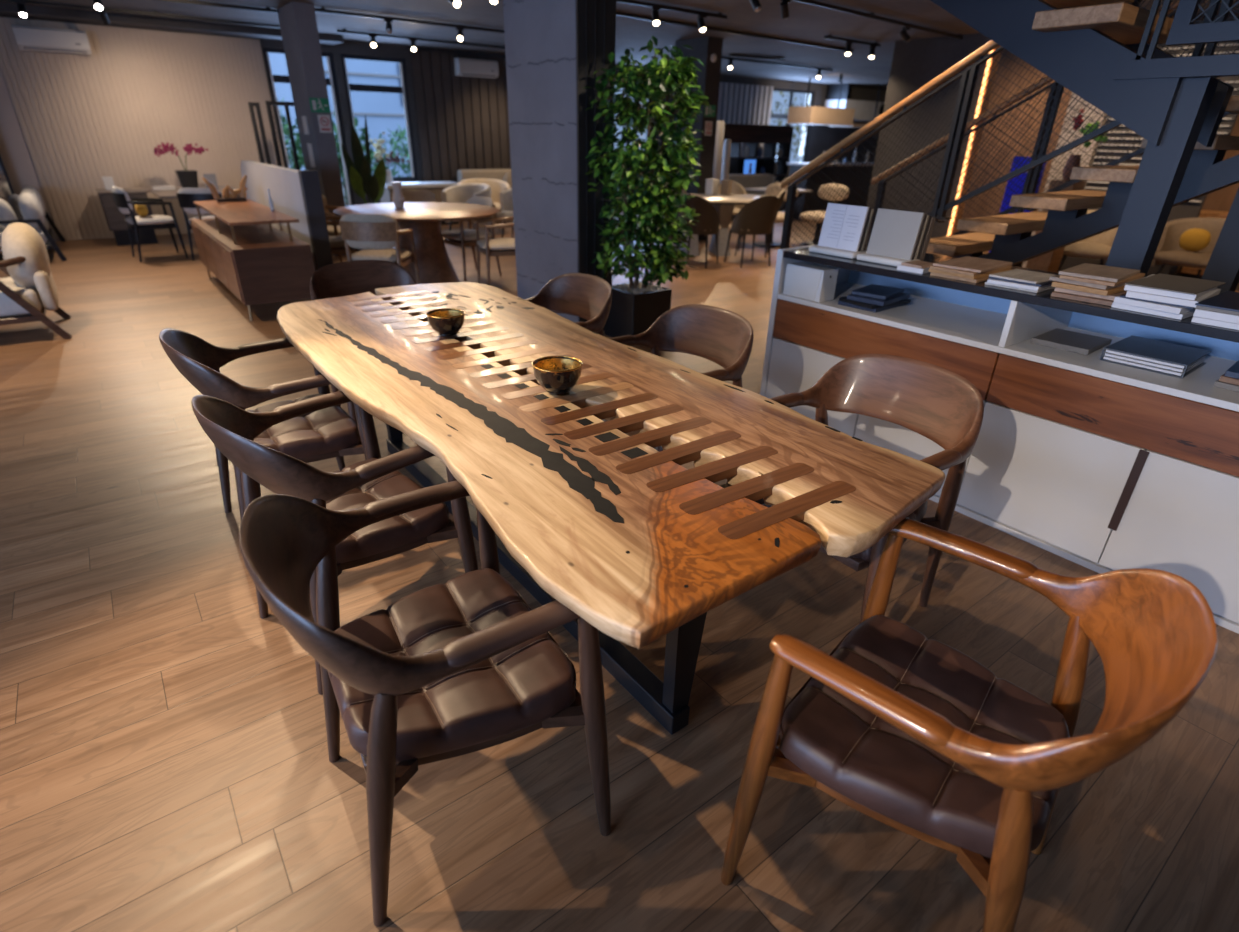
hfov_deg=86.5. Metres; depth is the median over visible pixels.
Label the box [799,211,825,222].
seat cushion
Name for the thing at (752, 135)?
shelving unit
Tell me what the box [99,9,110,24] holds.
track spotlight
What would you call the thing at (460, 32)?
track spotlight
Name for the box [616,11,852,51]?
ceiling track
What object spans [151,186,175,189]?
box
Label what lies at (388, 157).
flower vase
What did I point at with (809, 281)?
box file
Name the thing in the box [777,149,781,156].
vase
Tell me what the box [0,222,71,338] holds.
lounge chair
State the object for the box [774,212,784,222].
seat cushion
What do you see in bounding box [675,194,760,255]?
table
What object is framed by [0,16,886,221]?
wall
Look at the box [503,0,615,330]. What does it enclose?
column
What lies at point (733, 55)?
ceiling track
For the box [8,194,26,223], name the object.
cushion
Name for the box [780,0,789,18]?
track spotlight
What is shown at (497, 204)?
seat cushion
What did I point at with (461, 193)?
tub chair
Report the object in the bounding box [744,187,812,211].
dining table
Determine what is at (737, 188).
shell chair
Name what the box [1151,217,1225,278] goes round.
tub chair
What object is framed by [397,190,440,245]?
dining chair
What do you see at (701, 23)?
track spotlight
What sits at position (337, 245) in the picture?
dining chair
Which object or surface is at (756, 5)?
track spotlight
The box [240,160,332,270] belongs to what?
partition
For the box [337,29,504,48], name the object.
ceiling track
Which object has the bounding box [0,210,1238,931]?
floor
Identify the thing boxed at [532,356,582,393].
bowl
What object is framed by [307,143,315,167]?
plate
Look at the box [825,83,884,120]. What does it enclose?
box
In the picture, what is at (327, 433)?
armchair
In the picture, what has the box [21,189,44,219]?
cushion
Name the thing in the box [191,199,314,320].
sideboard
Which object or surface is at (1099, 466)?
display cabinet
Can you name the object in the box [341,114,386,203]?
snake plant
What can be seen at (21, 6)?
track spotlight
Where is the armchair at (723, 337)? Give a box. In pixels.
[602,304,753,451]
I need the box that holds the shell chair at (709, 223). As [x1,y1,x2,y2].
[676,194,720,267]
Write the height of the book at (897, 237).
0.232 m
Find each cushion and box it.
[0,198,17,226]
[0,218,48,246]
[0,277,41,316]
[1,222,50,289]
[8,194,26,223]
[18,192,44,229]
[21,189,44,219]
[23,186,45,214]
[135,205,147,216]
[493,202,500,211]
[496,211,512,222]
[503,171,511,188]
[732,208,740,214]
[747,193,785,211]
[765,183,797,200]
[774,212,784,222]
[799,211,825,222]
[818,183,848,200]
[1063,242,1111,257]
[1153,250,1211,267]
[1179,228,1210,250]
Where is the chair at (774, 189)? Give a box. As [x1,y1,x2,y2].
[754,183,797,247]
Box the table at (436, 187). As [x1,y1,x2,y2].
[380,181,458,224]
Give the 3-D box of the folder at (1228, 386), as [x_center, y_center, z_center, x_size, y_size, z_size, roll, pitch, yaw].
[2.227,-0.276,2.260,0.280,0.019,0.220,-16,32,-31]
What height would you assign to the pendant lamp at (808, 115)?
0.980 m
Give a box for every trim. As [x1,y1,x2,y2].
[0,2,343,44]
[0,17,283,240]
[0,69,59,240]
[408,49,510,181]
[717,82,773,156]
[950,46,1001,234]
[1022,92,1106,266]
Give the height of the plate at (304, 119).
0.200 m
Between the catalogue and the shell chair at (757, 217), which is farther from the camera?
the shell chair at (757, 217)
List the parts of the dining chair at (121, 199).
backrest, leg, leg, armrest, seat, armrest, seat frame, leg, leg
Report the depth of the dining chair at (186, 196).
7.84 m
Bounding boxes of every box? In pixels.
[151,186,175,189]
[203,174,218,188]
[705,179,718,194]
[720,180,732,194]
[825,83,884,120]
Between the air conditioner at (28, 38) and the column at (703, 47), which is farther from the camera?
the column at (703, 47)
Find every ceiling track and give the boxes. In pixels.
[0,0,279,27]
[159,0,277,12]
[315,7,503,32]
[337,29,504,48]
[616,0,726,18]
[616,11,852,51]
[722,56,832,70]
[729,54,784,59]
[792,0,962,38]
[824,35,880,46]
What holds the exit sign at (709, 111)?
attached to the column at (703, 47)
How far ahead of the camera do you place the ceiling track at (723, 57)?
12.13 m
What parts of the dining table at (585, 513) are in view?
leg, leg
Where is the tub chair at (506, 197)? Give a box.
[496,188,513,237]
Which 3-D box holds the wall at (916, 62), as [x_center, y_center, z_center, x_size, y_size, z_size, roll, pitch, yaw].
[4.388,-4.556,9.501,0.200,2.750,1.410,-18,32,-33]
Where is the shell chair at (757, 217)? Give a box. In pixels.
[724,195,778,267]
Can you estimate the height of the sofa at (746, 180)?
0.700 m
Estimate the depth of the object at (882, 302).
3.18 m
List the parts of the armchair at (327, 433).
leg, leg, curved backrest, seat frame, leather seat, leg, leg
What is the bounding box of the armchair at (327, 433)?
[159,328,366,520]
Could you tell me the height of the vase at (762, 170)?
0.155 m
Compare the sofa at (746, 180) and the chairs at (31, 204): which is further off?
the sofa at (746, 180)
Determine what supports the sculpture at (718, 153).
on the floor
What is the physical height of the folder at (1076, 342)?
0.022 m
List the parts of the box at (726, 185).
lid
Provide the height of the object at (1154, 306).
0.020 m
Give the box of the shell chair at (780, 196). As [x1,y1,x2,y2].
[735,190,785,257]
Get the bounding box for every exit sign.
[309,98,330,112]
[704,105,715,116]
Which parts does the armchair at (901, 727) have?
leg, seat frame, leg, leather seat, curved backrest, leg, leg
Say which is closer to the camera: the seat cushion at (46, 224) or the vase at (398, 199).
the vase at (398, 199)
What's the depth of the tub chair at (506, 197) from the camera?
9.68 m
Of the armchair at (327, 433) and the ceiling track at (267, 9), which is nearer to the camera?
the armchair at (327, 433)
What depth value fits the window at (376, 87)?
11.18 m
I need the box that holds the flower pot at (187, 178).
[154,142,207,187]
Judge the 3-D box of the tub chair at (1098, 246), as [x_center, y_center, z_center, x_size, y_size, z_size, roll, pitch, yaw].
[5.459,-2.538,7.704,0.770,0.812,0.635,17,31,29]
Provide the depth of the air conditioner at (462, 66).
11.56 m
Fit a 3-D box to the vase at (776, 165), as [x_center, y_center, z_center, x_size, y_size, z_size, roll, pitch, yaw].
[3.597,-6.891,15.217,0.120,0.257,0.117,-18,32,-33]
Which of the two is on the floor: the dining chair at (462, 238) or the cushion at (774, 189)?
the dining chair at (462, 238)
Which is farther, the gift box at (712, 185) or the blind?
the gift box at (712, 185)
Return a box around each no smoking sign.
[317,115,331,132]
[705,121,712,135]
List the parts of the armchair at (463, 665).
leg, leg, curved backrest, leather seat, seat frame, leg, leg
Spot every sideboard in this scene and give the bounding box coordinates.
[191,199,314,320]
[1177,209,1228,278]
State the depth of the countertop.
13.62 m
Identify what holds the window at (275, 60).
in the wall at (822, 138)
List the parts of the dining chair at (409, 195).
backrest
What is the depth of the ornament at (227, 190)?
6.97 m
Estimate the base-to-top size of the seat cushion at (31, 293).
0.185 m
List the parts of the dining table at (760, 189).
leg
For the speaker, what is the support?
on the desk at (115, 219)
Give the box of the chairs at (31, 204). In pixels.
[0,186,66,260]
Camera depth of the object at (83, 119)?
9.27 m
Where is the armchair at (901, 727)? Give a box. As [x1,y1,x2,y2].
[721,518,1217,931]
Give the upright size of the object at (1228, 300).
0.006 m
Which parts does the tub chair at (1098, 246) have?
leg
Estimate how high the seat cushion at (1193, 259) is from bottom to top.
0.150 m
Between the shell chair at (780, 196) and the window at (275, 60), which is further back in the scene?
the window at (275, 60)
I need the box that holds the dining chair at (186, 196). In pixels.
[176,188,222,259]
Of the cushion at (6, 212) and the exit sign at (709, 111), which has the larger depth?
the exit sign at (709, 111)
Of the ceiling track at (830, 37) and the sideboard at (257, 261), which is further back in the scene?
the ceiling track at (830, 37)
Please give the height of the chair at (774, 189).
0.885 m
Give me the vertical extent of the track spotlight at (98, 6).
0.153 m
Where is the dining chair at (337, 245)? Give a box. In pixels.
[325,215,361,253]
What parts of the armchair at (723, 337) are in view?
leg, curved backrest, leg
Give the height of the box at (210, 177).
0.200 m
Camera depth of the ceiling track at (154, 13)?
8.14 m
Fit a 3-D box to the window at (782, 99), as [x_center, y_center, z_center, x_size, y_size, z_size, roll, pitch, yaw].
[4.351,-8.715,16.990,1.700,1.730,0.050,-18,32,-33]
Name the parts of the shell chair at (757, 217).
leg, leg, leg, leg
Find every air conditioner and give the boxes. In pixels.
[11,25,91,54]
[454,58,498,77]
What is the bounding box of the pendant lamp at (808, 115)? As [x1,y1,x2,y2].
[787,78,880,127]
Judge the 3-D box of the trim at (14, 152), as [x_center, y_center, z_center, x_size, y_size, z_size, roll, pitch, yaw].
[-9.795,-3.759,7.414,4.775,2.650,0.029,-18,32,-33]
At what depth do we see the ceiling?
8.42 m
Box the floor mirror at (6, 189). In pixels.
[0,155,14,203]
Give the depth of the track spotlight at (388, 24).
8.13 m
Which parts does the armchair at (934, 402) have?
leg, leather seat, seat frame, leg, curved backrest, leg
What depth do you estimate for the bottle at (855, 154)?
13.97 m
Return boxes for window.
[262,47,354,205]
[341,54,416,180]
[614,80,648,153]
[770,88,814,162]
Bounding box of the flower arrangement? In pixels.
[1025,109,1107,272]
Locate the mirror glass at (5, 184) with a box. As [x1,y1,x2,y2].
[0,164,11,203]
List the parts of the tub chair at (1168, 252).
leg, leg, leg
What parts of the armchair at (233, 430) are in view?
leg, curved backrest, leg, leg, leather seat, seat frame, leg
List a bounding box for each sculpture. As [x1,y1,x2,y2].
[713,121,724,183]
[721,139,730,179]
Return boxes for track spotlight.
[14,0,26,17]
[93,0,102,10]
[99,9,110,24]
[369,35,376,47]
[384,19,392,33]
[409,39,416,51]
[448,0,460,7]
[456,28,463,40]
[651,7,660,25]
[697,15,705,31]
[728,59,733,69]
[750,0,761,11]
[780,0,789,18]
[816,69,821,78]
[845,42,852,55]
[869,46,875,58]
[899,27,910,42]
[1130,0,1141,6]
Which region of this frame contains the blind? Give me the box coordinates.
[1059,17,1238,275]
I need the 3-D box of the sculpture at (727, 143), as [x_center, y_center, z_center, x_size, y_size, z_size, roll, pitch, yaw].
[2.046,-5.557,12.828,0.168,1.450,0.165,-18,32,-33]
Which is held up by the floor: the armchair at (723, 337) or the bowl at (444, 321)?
the armchair at (723, 337)
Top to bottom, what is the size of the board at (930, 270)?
0.014 m
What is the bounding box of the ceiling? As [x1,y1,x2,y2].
[0,0,1238,89]
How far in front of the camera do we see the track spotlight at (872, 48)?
9.45 m
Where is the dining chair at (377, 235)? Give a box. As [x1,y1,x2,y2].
[339,214,420,283]
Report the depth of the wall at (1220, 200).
9.62 m
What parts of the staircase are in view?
rail post, rail post, handrail, rail post, rail post, rail frame, handrail, rail post, rail post, rail frame, rail post, rail post, post, landing rail frame, rail post, rail post, post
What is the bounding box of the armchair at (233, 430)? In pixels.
[191,391,477,693]
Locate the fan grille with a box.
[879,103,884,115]
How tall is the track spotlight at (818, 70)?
0.157 m
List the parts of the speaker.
lid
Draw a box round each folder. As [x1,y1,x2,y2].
[1030,328,1111,354]
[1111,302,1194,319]
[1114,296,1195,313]
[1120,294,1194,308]
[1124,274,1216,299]
[1125,273,1225,294]
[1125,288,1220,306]
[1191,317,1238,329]
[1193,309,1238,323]
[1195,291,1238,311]
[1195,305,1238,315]
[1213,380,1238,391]
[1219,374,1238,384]
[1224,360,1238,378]
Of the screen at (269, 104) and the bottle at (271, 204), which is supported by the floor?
the screen at (269, 104)
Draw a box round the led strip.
[947,50,992,235]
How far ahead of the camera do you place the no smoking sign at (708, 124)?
9.85 m
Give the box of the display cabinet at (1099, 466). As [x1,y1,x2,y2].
[760,244,1238,633]
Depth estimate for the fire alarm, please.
9.41 m
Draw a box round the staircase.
[780,0,1238,293]
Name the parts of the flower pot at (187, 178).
stem, pot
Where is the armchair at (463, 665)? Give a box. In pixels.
[239,480,610,926]
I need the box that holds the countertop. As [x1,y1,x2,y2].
[787,162,873,218]
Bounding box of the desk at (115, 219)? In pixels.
[96,185,239,245]
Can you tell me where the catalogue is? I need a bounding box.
[1099,336,1210,377]
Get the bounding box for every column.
[277,1,351,256]
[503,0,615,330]
[667,37,722,240]
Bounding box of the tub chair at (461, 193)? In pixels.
[441,183,490,232]
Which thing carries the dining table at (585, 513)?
on the floor
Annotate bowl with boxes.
[426,308,464,335]
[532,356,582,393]
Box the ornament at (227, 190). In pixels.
[202,175,247,201]
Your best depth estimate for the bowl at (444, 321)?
2.61 m
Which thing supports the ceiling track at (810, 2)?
attached to the ceiling
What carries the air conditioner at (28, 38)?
attached to the wall at (822, 138)
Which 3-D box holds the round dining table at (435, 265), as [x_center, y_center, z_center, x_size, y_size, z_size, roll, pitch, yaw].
[-2.116,-2.355,7.073,1.670,0.752,1.670,-18,32,-33]
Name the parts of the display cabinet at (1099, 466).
panel, door, drawer, door, panel, door, drawer, handle, door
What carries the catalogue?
on the display cabinet at (1099, 466)
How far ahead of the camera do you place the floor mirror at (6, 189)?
8.63 m
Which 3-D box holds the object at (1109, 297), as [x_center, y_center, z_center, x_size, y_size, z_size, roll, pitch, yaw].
[1.848,-0.684,2.535,0.330,0.016,0.200,-20,34,-36]
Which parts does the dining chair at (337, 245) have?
armrest, armrest, seat, seat frame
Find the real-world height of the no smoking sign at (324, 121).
0.190 m
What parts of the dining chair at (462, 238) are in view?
seat frame, leg, seat, leg, armrest, backrest, leg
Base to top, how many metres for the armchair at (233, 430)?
0.840 m
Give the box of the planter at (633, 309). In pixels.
[604,281,671,337]
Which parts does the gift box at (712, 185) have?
lid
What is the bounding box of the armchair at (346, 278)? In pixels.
[310,260,417,422]
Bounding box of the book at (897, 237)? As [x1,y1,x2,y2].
[857,208,935,266]
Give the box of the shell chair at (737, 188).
[718,181,746,243]
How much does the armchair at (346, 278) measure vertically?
0.840 m
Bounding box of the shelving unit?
[722,123,793,182]
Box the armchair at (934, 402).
[726,354,983,623]
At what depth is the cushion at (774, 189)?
10.07 m
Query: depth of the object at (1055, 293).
2.43 m
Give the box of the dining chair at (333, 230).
[322,195,342,261]
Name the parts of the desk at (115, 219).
drawer, drawer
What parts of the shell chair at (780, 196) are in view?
leg, leg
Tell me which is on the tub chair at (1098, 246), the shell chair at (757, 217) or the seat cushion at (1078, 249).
the seat cushion at (1078, 249)
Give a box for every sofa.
[457,169,510,182]
[720,174,785,211]
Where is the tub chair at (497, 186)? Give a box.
[458,178,509,230]
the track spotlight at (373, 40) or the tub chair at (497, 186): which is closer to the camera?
the track spotlight at (373, 40)
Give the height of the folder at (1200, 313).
0.024 m
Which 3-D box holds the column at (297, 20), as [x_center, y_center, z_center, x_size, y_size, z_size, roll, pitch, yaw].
[-3.804,-4.118,8.276,0.229,2.750,0.740,-18,32,-33]
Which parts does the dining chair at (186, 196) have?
leg, backrest, seat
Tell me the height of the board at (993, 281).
0.014 m
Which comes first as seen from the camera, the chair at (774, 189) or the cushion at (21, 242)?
the cushion at (21, 242)
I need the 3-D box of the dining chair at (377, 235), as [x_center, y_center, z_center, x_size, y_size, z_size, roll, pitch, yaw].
[-2.227,-1.931,6.141,0.576,0.834,0.570,1,27,0]
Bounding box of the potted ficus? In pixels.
[583,35,708,337]
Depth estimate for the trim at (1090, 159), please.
8.07 m
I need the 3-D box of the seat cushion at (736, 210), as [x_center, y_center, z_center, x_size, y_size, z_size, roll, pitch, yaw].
[1.738,-3.993,10.312,0.480,0.090,0.480,1,27,0]
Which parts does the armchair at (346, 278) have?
leg, leg, curved backrest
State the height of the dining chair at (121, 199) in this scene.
0.834 m
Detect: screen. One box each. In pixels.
[248,102,271,164]
[265,101,299,169]
[743,159,755,173]
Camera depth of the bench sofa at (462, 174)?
12.25 m
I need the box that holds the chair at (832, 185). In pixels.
[799,183,848,245]
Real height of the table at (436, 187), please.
0.680 m
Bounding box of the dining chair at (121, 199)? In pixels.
[111,186,187,261]
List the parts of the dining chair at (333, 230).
backrest, armrest, seat, leg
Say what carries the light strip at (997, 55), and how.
attached to the wall at (916, 62)
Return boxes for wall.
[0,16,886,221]
[865,33,990,243]
[959,49,1238,233]
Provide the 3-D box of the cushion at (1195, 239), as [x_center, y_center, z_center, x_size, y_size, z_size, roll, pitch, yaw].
[6.236,-2.451,7.135,0.132,0.235,0.260,-18,32,-33]
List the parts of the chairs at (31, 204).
frame, seat frame, frame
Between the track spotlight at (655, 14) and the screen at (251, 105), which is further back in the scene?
the screen at (251, 105)
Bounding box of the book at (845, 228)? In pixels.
[809,203,873,258]
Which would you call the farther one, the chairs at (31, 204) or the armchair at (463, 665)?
the chairs at (31, 204)
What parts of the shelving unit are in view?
panel, shelf, shelf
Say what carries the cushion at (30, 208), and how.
on the chairs at (31, 204)
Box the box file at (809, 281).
[783,262,838,301]
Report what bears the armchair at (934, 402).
on the floor
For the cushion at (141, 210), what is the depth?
7.91 m
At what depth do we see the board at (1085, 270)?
2.47 m
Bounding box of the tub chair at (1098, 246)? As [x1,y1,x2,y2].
[1057,210,1117,272]
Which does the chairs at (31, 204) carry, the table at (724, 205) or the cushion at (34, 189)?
the cushion at (34, 189)
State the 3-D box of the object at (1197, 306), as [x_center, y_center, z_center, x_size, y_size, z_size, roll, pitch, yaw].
[2.102,-0.525,2.176,0.350,0.012,0.220,-16,32,-31]
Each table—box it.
[277,282,945,734]
[333,202,498,283]
[380,181,458,224]
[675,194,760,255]
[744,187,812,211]
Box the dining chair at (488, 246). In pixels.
[476,215,514,284]
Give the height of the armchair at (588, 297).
0.840 m
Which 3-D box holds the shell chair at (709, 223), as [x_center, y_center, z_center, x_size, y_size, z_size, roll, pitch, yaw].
[0.984,-3.001,8.359,0.551,0.871,0.626,14,30,24]
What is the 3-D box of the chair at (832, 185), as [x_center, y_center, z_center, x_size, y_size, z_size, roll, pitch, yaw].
[3.117,-3.877,10.169,0.610,0.885,0.520,-21,34,-37]
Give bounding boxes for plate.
[302,116,308,133]
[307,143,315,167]
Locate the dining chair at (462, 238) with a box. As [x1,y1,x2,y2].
[441,196,501,280]
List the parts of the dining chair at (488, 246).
leg, leg, armrest, seat, seat frame, armrest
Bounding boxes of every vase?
[370,131,409,183]
[391,182,404,207]
[744,146,748,156]
[758,146,762,156]
[760,167,764,173]
[774,162,777,173]
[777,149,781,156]
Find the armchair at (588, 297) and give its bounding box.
[525,273,611,335]
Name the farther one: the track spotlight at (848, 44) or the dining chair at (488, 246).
the track spotlight at (848, 44)
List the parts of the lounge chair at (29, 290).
armrest, seat frame, leg, leg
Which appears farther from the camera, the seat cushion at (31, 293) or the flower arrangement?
the flower arrangement
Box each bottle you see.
[267,189,274,210]
[852,146,856,162]
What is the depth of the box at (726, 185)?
9.43 m
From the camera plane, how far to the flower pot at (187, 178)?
8.87 m
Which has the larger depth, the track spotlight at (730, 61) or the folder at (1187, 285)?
the track spotlight at (730, 61)
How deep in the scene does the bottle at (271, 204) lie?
6.21 m
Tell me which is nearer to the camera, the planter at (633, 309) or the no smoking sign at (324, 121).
the planter at (633, 309)
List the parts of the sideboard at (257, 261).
door, door, door, door, leg, panel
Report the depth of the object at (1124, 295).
2.24 m
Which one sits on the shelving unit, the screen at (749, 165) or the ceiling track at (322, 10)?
the screen at (749, 165)
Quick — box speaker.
[102,177,114,189]
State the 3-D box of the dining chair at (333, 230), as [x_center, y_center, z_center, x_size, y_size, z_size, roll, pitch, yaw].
[-3.333,-2.686,7.588,0.570,0.834,0.576,7,27,11]
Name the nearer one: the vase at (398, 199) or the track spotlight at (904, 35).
the vase at (398, 199)
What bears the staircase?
on the floor
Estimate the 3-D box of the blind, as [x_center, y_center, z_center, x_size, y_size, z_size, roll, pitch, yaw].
[6.147,-3.524,7.586,0.090,2.700,1.220,-18,32,-33]
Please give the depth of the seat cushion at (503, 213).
9.43 m
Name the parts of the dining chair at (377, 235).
leg, backrest, seat, leg, seat frame, armrest, leg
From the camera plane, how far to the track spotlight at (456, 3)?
6.33 m
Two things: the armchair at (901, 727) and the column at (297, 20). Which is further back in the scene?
the column at (297, 20)
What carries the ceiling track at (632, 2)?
attached to the ceiling
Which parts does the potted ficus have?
stem, stem, stem, stem, stem, stem, stem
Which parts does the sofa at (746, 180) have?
backrest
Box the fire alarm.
[710,54,715,61]
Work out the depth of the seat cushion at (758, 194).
13.84 m
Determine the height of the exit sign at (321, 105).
0.150 m
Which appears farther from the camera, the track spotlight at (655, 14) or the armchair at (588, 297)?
the track spotlight at (655, 14)
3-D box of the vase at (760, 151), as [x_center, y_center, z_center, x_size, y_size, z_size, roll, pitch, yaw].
[3.151,-7.046,14.756,0.120,0.212,0.117,-18,32,-33]
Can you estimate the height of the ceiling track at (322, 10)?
0.050 m

